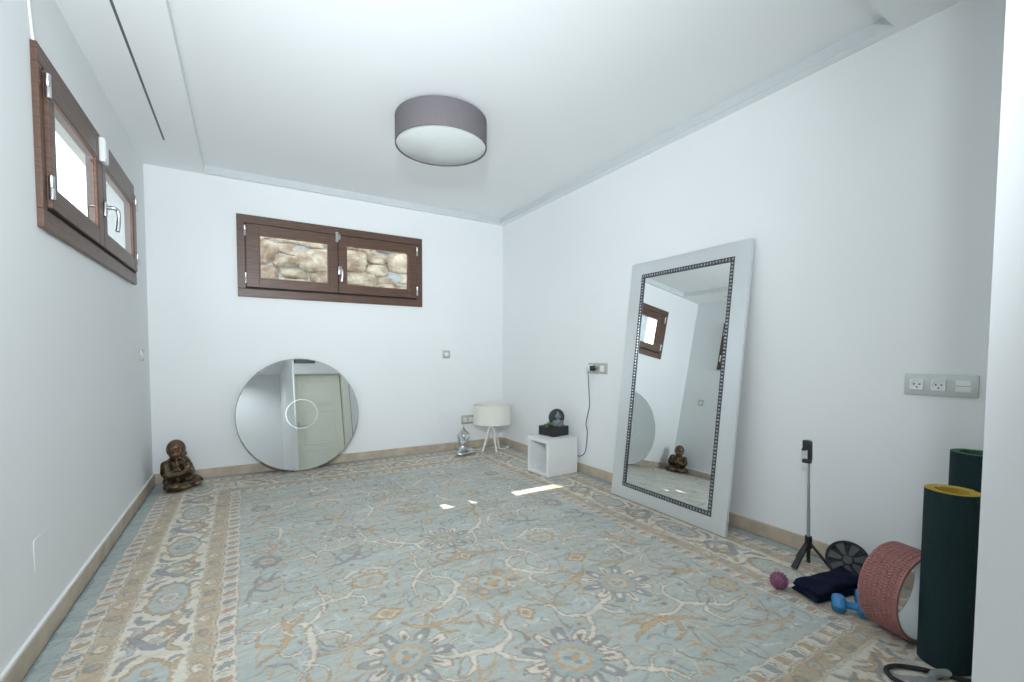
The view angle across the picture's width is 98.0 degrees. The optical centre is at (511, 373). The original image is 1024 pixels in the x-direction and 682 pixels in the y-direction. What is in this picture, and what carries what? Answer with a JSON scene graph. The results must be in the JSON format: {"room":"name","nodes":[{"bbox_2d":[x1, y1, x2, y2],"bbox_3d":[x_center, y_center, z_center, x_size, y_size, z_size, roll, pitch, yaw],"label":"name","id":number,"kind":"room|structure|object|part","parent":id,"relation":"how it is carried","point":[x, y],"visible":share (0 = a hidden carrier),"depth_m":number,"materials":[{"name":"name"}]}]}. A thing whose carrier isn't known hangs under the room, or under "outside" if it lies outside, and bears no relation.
{"room":"exercise studio","nodes":[
{"label":"exercise studio","id":0,"kind":"room"},
{"bbox_2d":[0,0,152,673],"bbox_3d":[-1.268,-0.347,0.662,0.150,2.810,6.750,-1,3,-31],"label":"wall","id":1,"kind":"structure","parent":0,"point":[76,431],"depth_m":1.83,"materials":[{"name":"white paint"}]},
{"bbox_2d":[27,0,34,39],"bbox_3d":[-1.788,-1.411,1.649,0.010,0.332,0.050,-1,3,-31],"label":"cable","id":2,"kind":"object","parent":1,"relation":"attached to","point":[28,1],"visible":1,"depth_m":1.65,"materials":[{"name":"white plastic"}]},
{"bbox_2d":[33,529,48,573],"bbox_3d":[-1.751,0.660,1.656,0.003,0.120,0.130,-1,3,-31],"label":"cover","id":3,"kind":"object","parent":1,"relation":"attached to","point":[40,544],"visible":1,"depth_m":1.65,"materials":[{"name":"white paint"}]},
{"bbox_2d":[0,474,154,681],"bbox_3d":[-1.238,1.006,0.823,0.014,0.092,6.586,-1,3,-31],"label":"baseboard","id":4,"kind":"structure","parent":1,"relation":"attached to","point":[20,668],"depth_m":1.85,"materials":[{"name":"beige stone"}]},
{"bbox_2d":[29,39,139,284],"bbox_3d":[-2.206,-0.936,2.420,0.130,0.690,1.703,-1,3,-31],"label":"window","id":5,"kind":"structure","parent":1,"relation":"in","point":[52,99],"depth_m":2.02,"materials":[{"name":"brown wood"}]},
{"bbox_3d":[-2.006,-0.923,2.040,0.047,0.526,0.750,-1,3,-31],"label":"sash frame","id":6,"kind":"part","parent":5,"relation":"part of","materials":[{"name":"brown wood"}]},
{"bbox_3d":[-2.236,-0.669,2.414,0.028,0.012,1.619,-1,3,-31],"label":"drip rail","id":7,"kind":"part","parent":5,"relation":"part of","materials":[{"name":"brown wood"}]},
{"bbox_2d":[98,137,108,165],"bbox_3d":[-2.154,-1.171,2.350,0.028,0.125,0.070,-1,3,-31],"label":"sensor","id":8,"kind":"object","parent":5,"relation":"attached to","point":[103,144],"visible":1,"depth_m":2.33,"materials":[{"name":"white plastic"}]},
{"bbox_3d":[-2.183,-0.880,2.393,0.013,0.080,0.034,-1,3,-31],"label":"handle plate","id":9,"kind":"part","parent":5,"relation":"part of","materials":[{"name":"metal"}]},
{"bbox_3d":[-2.157,-0.836,2.414,0.029,0.134,0.061,2,3,41],"label":"handle lever","id":10,"kind":"part","parent":5,"relation":"part of","materials":[{"name":"metal"}]},
{"bbox_3d":[-2.420,-0.955,2.730,0.047,0.526,0.853,-1,3,-31],"label":"sash frame","id":11,"kind":"part","parent":5,"relation":"part of","materials":[{"name":"brown wood"}]},
{"bbox_2d":[140,350,143,360],"bbox_3d":[-2.764,-0.133,3.328,0.014,0.086,0.086,-1,3,-31],"label":"light switch","id":12,"kind":"object","parent":1,"relation":"attached to","point":[141,351],"visible":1,"depth_m":3.30,"materials":[{"name":"white plastic"}]},
{"bbox_2d":[143,164,502,473],"bbox_3d":[-1.563,-0.519,4.503,3.596,2.810,0.150,-1,3,-31],"label":"wall","id":13,"kind":"structure","parent":0,"point":[207,340],"depth_m":4.18,"materials":[{"name":"white paint"}]},
{"bbox_2d":[154,437,501,483],"bbox_3d":[-1.526,0.842,4.493,3.296,0.092,0.014,-1,3,-31],"label":"baseboard","id":14,"kind":"structure","parent":13,"relation":"attached to","point":[256,467],"depth_m":4.48,"materials":[{"name":"beige stone"}]},
{"bbox_2d":[236,213,421,306],"bbox_3d":[-1.665,-1.047,4.290,1.677,0.716,0.130,-1,3,-31],"label":"window","id":15,"kind":"structure","parent":13,"relation":"in","point":[249,228],"depth_m":4.24,"materials":[{"name":"brown wood"}]},
{"bbox_3d":[-2.012,-1.044,4.110,0.760,0.552,0.047,-1,3,-31],"label":"sash frame","id":16,"kind":"part","parent":15,"relation":"part of","materials":[{"name":"brown wood"}]},
{"bbox_3d":[-1.683,-0.769,4.331,1.553,0.012,0.028,-1,3,-31],"label":"drip rail","id":17,"kind":"part","parent":15,"relation":"part of","materials":[{"name":"brown wood"}]},
{"bbox_3d":[-1.639,-0.944,4.268,0.061,0.134,0.029,2,3,41],"label":"handle lever","id":18,"kind":"part","parent":15,"relation":"part of","materials":[{"name":"metal"}]},
{"bbox_3d":[-1.350,-1.060,4.507,0.777,0.552,0.047,-1,3,-31],"label":"sash frame","id":19,"kind":"part","parent":15,"relation":"part of","materials":[{"name":"brown wood"}]},
{"bbox_2d":[204,165,499,223],"bbox_3d":[-1.347,-1.731,4.429,2.827,0.060,0.003,-1,3,-31],"label":"trim","id":20,"kind":"structure","parent":13,"relation":"attached to","point":[208,169],"depth_m":4.25,"materials":[{"name":"grey paint"}]},
{"bbox_2d":[443,350,449,357],"bbox_3d":[-0.725,-0.209,4.925,0.086,0.086,0.014,-1,3,-31],"label":"light switch","id":21,"kind":"object","parent":13,"relation":"attached to","point":[446,354],"visible":1,"depth_m":4.92,"materials":[{"name":"white plastic"}]},
{"bbox_2d":[461,415,472,423],"bbox_3d":[-0.504,0.528,5.091,0.160,0.100,0.016,-1,3,-31],"label":"double socket","id":22,"kind":"object","parent":13,"relation":"attached to","point":[465,419],"visible":0.97,"depth_m":5.08,"materials":[{"name":"white plastic"}]},
{"bbox_2d":[55,0,961,225],"bbox_3d":[0.176,-1.678,1.554,3.296,0.220,6.600,-1,3,-31],"label":"ceiling","id":23,"kind":"structure","parent":0,"point":[304,91],"depth_m":2.47,"materials":[{"name":"white paint"}]},
{"bbox_2d":[108,0,165,140],"bbox_3d":[-1.709,-1.589,1.898,0.018,0.003,2.920,-1,3,-31],"label":"ceiling vent","id":24,"kind":"object","parent":23,"relation":"in","point":[112,4],"visible":1,"depth_m":2.29,"materials":[{"name":"white paint"}]},
{"bbox_2d":[395,95,486,166],"bbox_3d":[-0.472,-1.601,2.975,0.604,0.184,0.604,-1,3,-31],"label":"ceiling lamp","id":25,"kind":"object","parent":23,"relation":"attached to","point":[435,130],"visible":1,"depth_m":2.80,"materials":[{"name":"grey fabric"}]},
{"bbox_2d":[396,125,485,164],"bbox_3d":[-0.472,-1.518,2.979,0.590,0.006,0.590,-1,3,-31],"label":"diffuser","id":26,"kind":"object","parent":25,"relation":"attached to","point":[425,144],"depth_m":2.94,"materials":[{"name":"white plastic"}]},
{"bbox_2d":[539,424,568,436],"bbox_3d":[0.389,0.526,4.163,0.200,0.093,0.200,-2,3,-41],"label":"basin","id":27,"kind":"object","parent":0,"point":[553,430],"depth_m":4.09,"materials":[{"name":"black stone"}]},
{"bbox_2d":[502,0,1005,571],"bbox_3d":[1.086,-0.461,3.437,0.150,2.810,4.406,-1,3,-31],"label":"wall","id":28,"kind":"structure","parent":0,"point":[864,186],"depth_m":2.34,"materials":[{"name":"white paint"}]},
{"bbox_2d":[577,365,595,455],"bbox_3d":[0.593,0.339,4.061,0.077,0.841,0.483,-1,3,-31],"label":"power adapter","id":29,"kind":"object","parent":28,"relation":"attached to","point":[589,368],"visible":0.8,"depth_m":3.90,"materials":[{"name":"black plastic"}]},
{"bbox_2d":[588,363,606,373],"bbox_3d":[0.745,-0.041,3.860,0.016,0.092,0.231,-1,3,-31],"label":"wall socket","id":30,"kind":"object","parent":28,"relation":"attached to","point":[601,368],"visible":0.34,"depth_m":3.83,"materials":[{"name":"white plastic"}]},
{"bbox_2d":[500,18,892,223],"bbox_3d":[0.802,-1.685,3.591,0.003,0.060,3.647,-1,3,-31],"label":"trim","id":31,"kind":"structure","parent":28,"relation":"attached to","point":[881,25],"depth_m":2.69,"materials":[{"name":"grey paint"}]},
{"bbox_2d":[502,437,913,589],"bbox_3d":[1.014,0.898,3.448,0.014,0.092,4.392,-1,3,-31],"label":"baseboard","id":32,"kind":"structure","parent":28,"relation":"attached to","point":[785,537],"depth_m":2.66,"materials":[{"name":"beige stone"}]},
{"bbox_2d":[904,373,979,397],"bbox_3d":[1.885,0.052,1.960,0.016,0.096,0.245,-1,3,-31],"label":"socket","id":33,"kind":"object","parent":28,"relation":"attached to","point":[964,386],"visible":1,"depth_m":1.95,"materials":[{"name":"white plastic"}]},
{"bbox_2d":[971,0,1023,681],"bbox_3d":[1.542,-0.352,1.027,1.846,2.811,0.200,-1,3,-31],"label":"wall","id":34,"kind":"structure","parent":0,"point":[998,643],"depth_m":0.64,"materials":[{"name":"white paint"}]},
{"bbox_3d":[0.180,1.096,1.657,3.900,0.150,6.950,-1,3,-31],"label":"floor","id":35,"kind":"structure","parent":0,"visible":0},
{"bbox_2d":[21,444,971,681],"bbox_3d":[-0.406,0.969,2.626,3.264,0.012,4.344,-1,3,-31],"label":"area rug","id":36,"kind":"object","parent":35,"relation":"on","point":[440,566],"visible":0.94,"depth_m":2.02,"materials":[{"name":"fabric"}]},
{"bbox_2d":[160,439,202,491],"bbox_3d":[-2.626,0.718,3.524,0.240,0.387,0.320,1,3,7],"label":"monk statue","id":37,"kind":"object","parent":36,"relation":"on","point":[177,472],"visible":1,"depth_m":3.48,"materials":[{"name":"brown metal"}]},
{"bbox_2d":[235,358,357,470],"bbox_3d":[-1.956,0.377,4.119,1.033,1.024,0.177,-1,3,-32],"label":"round mirror","id":38,"kind":"object","parent":36,"relation":"on","point":[298,414],"visible":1,"depth_m":4.09,"materials":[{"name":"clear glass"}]},
{"bbox_2d":[457,425,475,455],"bbox_3d":[-0.504,0.713,4.757,0.144,0.311,0.270,2,3,41],"label":"figurine","id":39,"kind":"object","parent":36,"relation":"on","point":[463,450],"visible":1,"depth_m":4.75,"materials":[{"name":"silver metal"}]},
{"bbox_2d":[470,403,510,451],"bbox_3d":[-0.219,0.604,4.924,0.431,0.515,0.416,0,3,-16],"label":"table lamp","id":40,"kind":"object","parent":36,"relation":"on","point":[490,415],"visible":0.94,"depth_m":4.77,"materials":[{"name":"beige fabric"}]},
{"bbox_3d":[-0.278,0.716,4.883,0.119,0.294,0.028,-2,3,-39],"label":"leg","id":41,"kind":"part","parent":40,"relation":"part of","materials":[{"name":"white wood"}]},
{"bbox_3d":[-0.255,0.716,5.003,0.450,0.280,0.137,0,3,-1],"label":"white cord","id":42,"kind":"part","parent":40,"relation":"part of","materials":[{"name":"white plastic"}]},
{"bbox_3d":[-0.219,0.449,4.917,0.416,0.205,0.416,-1,3,-31],"label":"lamp shade","id":43,"kind":"part","parent":40,"relation":"part of","materials":[{"name":"beige fabric"}]},
{"bbox_3d":[-0.190,0.716,4.879,0.027,0.293,0.100,-1,3,-31],"label":"leg","id":44,"kind":"part","parent":40,"relation":"part of","materials":[{"name":"white wood"}]},
{"bbox_3d":[-0.176,0.710,5.010,0.028,0.296,0.141,2,3,28],"label":"leg","id":45,"kind":"part","parent":40,"relation":"part of","materials":[{"name":"white wood"}]},
{"bbox_2d":[528,434,577,477],"bbox_3d":[0.371,0.739,4.089,0.340,0.323,0.300,-2,3,-35],"label":"cube shelf","id":46,"kind":"object","parent":36,"relation":"on","point":[548,456],"visible":0.91,"depth_m":4.00,"materials":[{"name":"white paint"}]},
{"bbox_2d":[539,409,568,436],"bbox_3d":[0.393,0.454,4.163,0.229,0.238,0.200,-2,3,-41],"label":"fountain","id":47,"kind":"object","parent":46,"relation":"on","point":[555,427],"visible":1,"depth_m":4.11,"materials":[{"name":"black stone"}]},
{"bbox_2d":[611,238,754,536],"bbox_3d":[1.106,0.063,3.052,0.213,1.769,0.970,-1,3,-30],"label":"leaning mirror","id":48,"kind":"object","parent":36,"relation":"on","point":[676,435],"visible":1,"depth_m":2.96,"materials":[{"name":"white mirror"}]},
{"bbox_2d":[626,262,730,510],"bbox_3d":[1.106,0.065,3.048,0.004,1.541,0.701,6,-1,-30],"label":"mirror glass","id":49,"kind":"object","parent":48,"relation":"attached to","point":[680,350],"depth_m":3.00,"materials":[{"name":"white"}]},
{"bbox_2d":[769,571,788,589],"bbox_3d":[1.231,0.954,2.053,0.078,0.079,0.078,-1,3,-31],"label":"ball","id":50,"kind":"object","parent":36,"relation":"on","point":[778,579],"visible":1,"depth_m":2.03,"materials":[{"name":"rubber"}]},
{"bbox_2d":[791,440,830,569],"bbox_3d":[1.500,0.662,2.253,0.182,0.642,0.189,-1,1,-31],"label":"tripod","id":51,"kind":"object","parent":36,"relation":"on","point":[807,445],"visible":1,"depth_m":2.26,"materials":[{"name":"black plastic"}]},
{"bbox_3d":[1.458,0.925,2.251,0.093,0.117,0.030,-1,3,-19],"label":"leg","id":52,"kind":"part","parent":51,"relation":"part of","materials":[{"name":"black plastic"}]},
{"bbox_3d":[1.557,0.924,2.238,0.096,0.114,0.030,2,3,35],"label":"leg","id":53,"kind":"part","parent":51,"relation":"part of","materials":[{"name":"black plastic"}]},
{"bbox_2d":[791,566,858,602],"bbox_3d":[1.445,0.956,2.021,0.330,0.078,0.129,-1,3,-18],"label":"folded cloth","id":54,"kind":"object","parent":36,"relation":"on","point":[819,587],"visible":0.91,"depth_m":1.99,"materials":[{"name":"blue fabric"}]},
{"bbox_2d":[825,540,868,575],"bbox_3d":[1.625,0.905,2.162,0.157,0.174,0.159,0,3,-7],"label":"roller","id":55,"kind":"object","parent":36,"relation":"on","point":[851,556],"visible":0.77,"depth_m":2.16,"materials":[{"name":"black plastic"}]},
{"bbox_2d":[831,593,867,618],"bbox_3d":[1.413,0.969,1.855,0.134,0.067,0.074,2,3,29],"label":"dumbbell","id":56,"kind":"object","parent":36,"relation":"on","point":[839,604],"visible":0.66,"depth_m":1.85,"materials":[{"name":"blue plastic"}]},
{"bbox_2d":[854,589,857,602],"bbox_3d":[1.541,0.968,1.891,0.134,0.067,0.074,2,3,29],"label":"dumbbell","id":57,"kind":"object","parent":36,"relation":"on","point":[855,592],"visible":0.09,"depth_m":1.92,"materials":[{"name":"blue plastic"}]},
{"bbox_2d":[857,541,920,643],"bbox_3d":[1.530,0.842,1.726,0.334,0.334,0.137,-1,3,-17],"label":"wheel","id":58,"kind":"object","parent":36,"relation":"on","point":[884,572],"visible":0.64,"depth_m":1.70,"materials":[{"name":"pink plastic"}]},
{"bbox_2d":[883,663,971,681],"bbox_3d":[1.531,1.006,1.477,0.552,0.031,0.138,0,3,0],"label":"band","id":59,"kind":"object","parent":36,"relation":"on","point":[933,675],"visible":0.64,"depth_m":1.48,"materials":[{"name":"black rubber"}]},
{"bbox_3d":[1.415,1.004,1.481,0.100,0.026,0.039,-1,3,-20],"label":"grip handle","id":60,"kind":"part","parent":59,"relation":"part of","materials":[{"name":"grey plastic"}]},
{"bbox_2d":[916,484,980,675],"bbox_3d":[1.528,0.711,1.558,0.150,0.612,0.146,0,3,-1],"label":"yoga mat","id":61,"kind":"object","parent":36,"relation":"on","point":[951,514],"visible":0.97,"depth_m":1.51,"materials":[{"name":"rubber"}]},
{"bbox_2d":[948,448,982,492],"bbox_3d":[1.854,0.662,1.786,0.163,0.692,0.166,1,3,19],"label":"yoga mat","id":62,"kind":"object","parent":36,"relation":"on","point":[965,465],"visible":0.16,"depth_m":1.75,"materials":[{"name":"rubber"}]},
{"bbox_3d":[-2.087,1.063,4.176,10.000,0.250,16.000,-1,3,-31],"label":"ground","id":63,"kind":"structure","parent":0,"visible":0},
{"bbox_2d":[260,236,406,288],"bbox_3d":[-1.381,-0.857,5.894,4.950,3.440,0.627,-1,3,-31],"label":"stone wall","id":64,"kind":"structure","parent":63,"relation":"on","point":[284,259],"depth_m":5.09,"materials":[{"name":"stone"}]}
]}

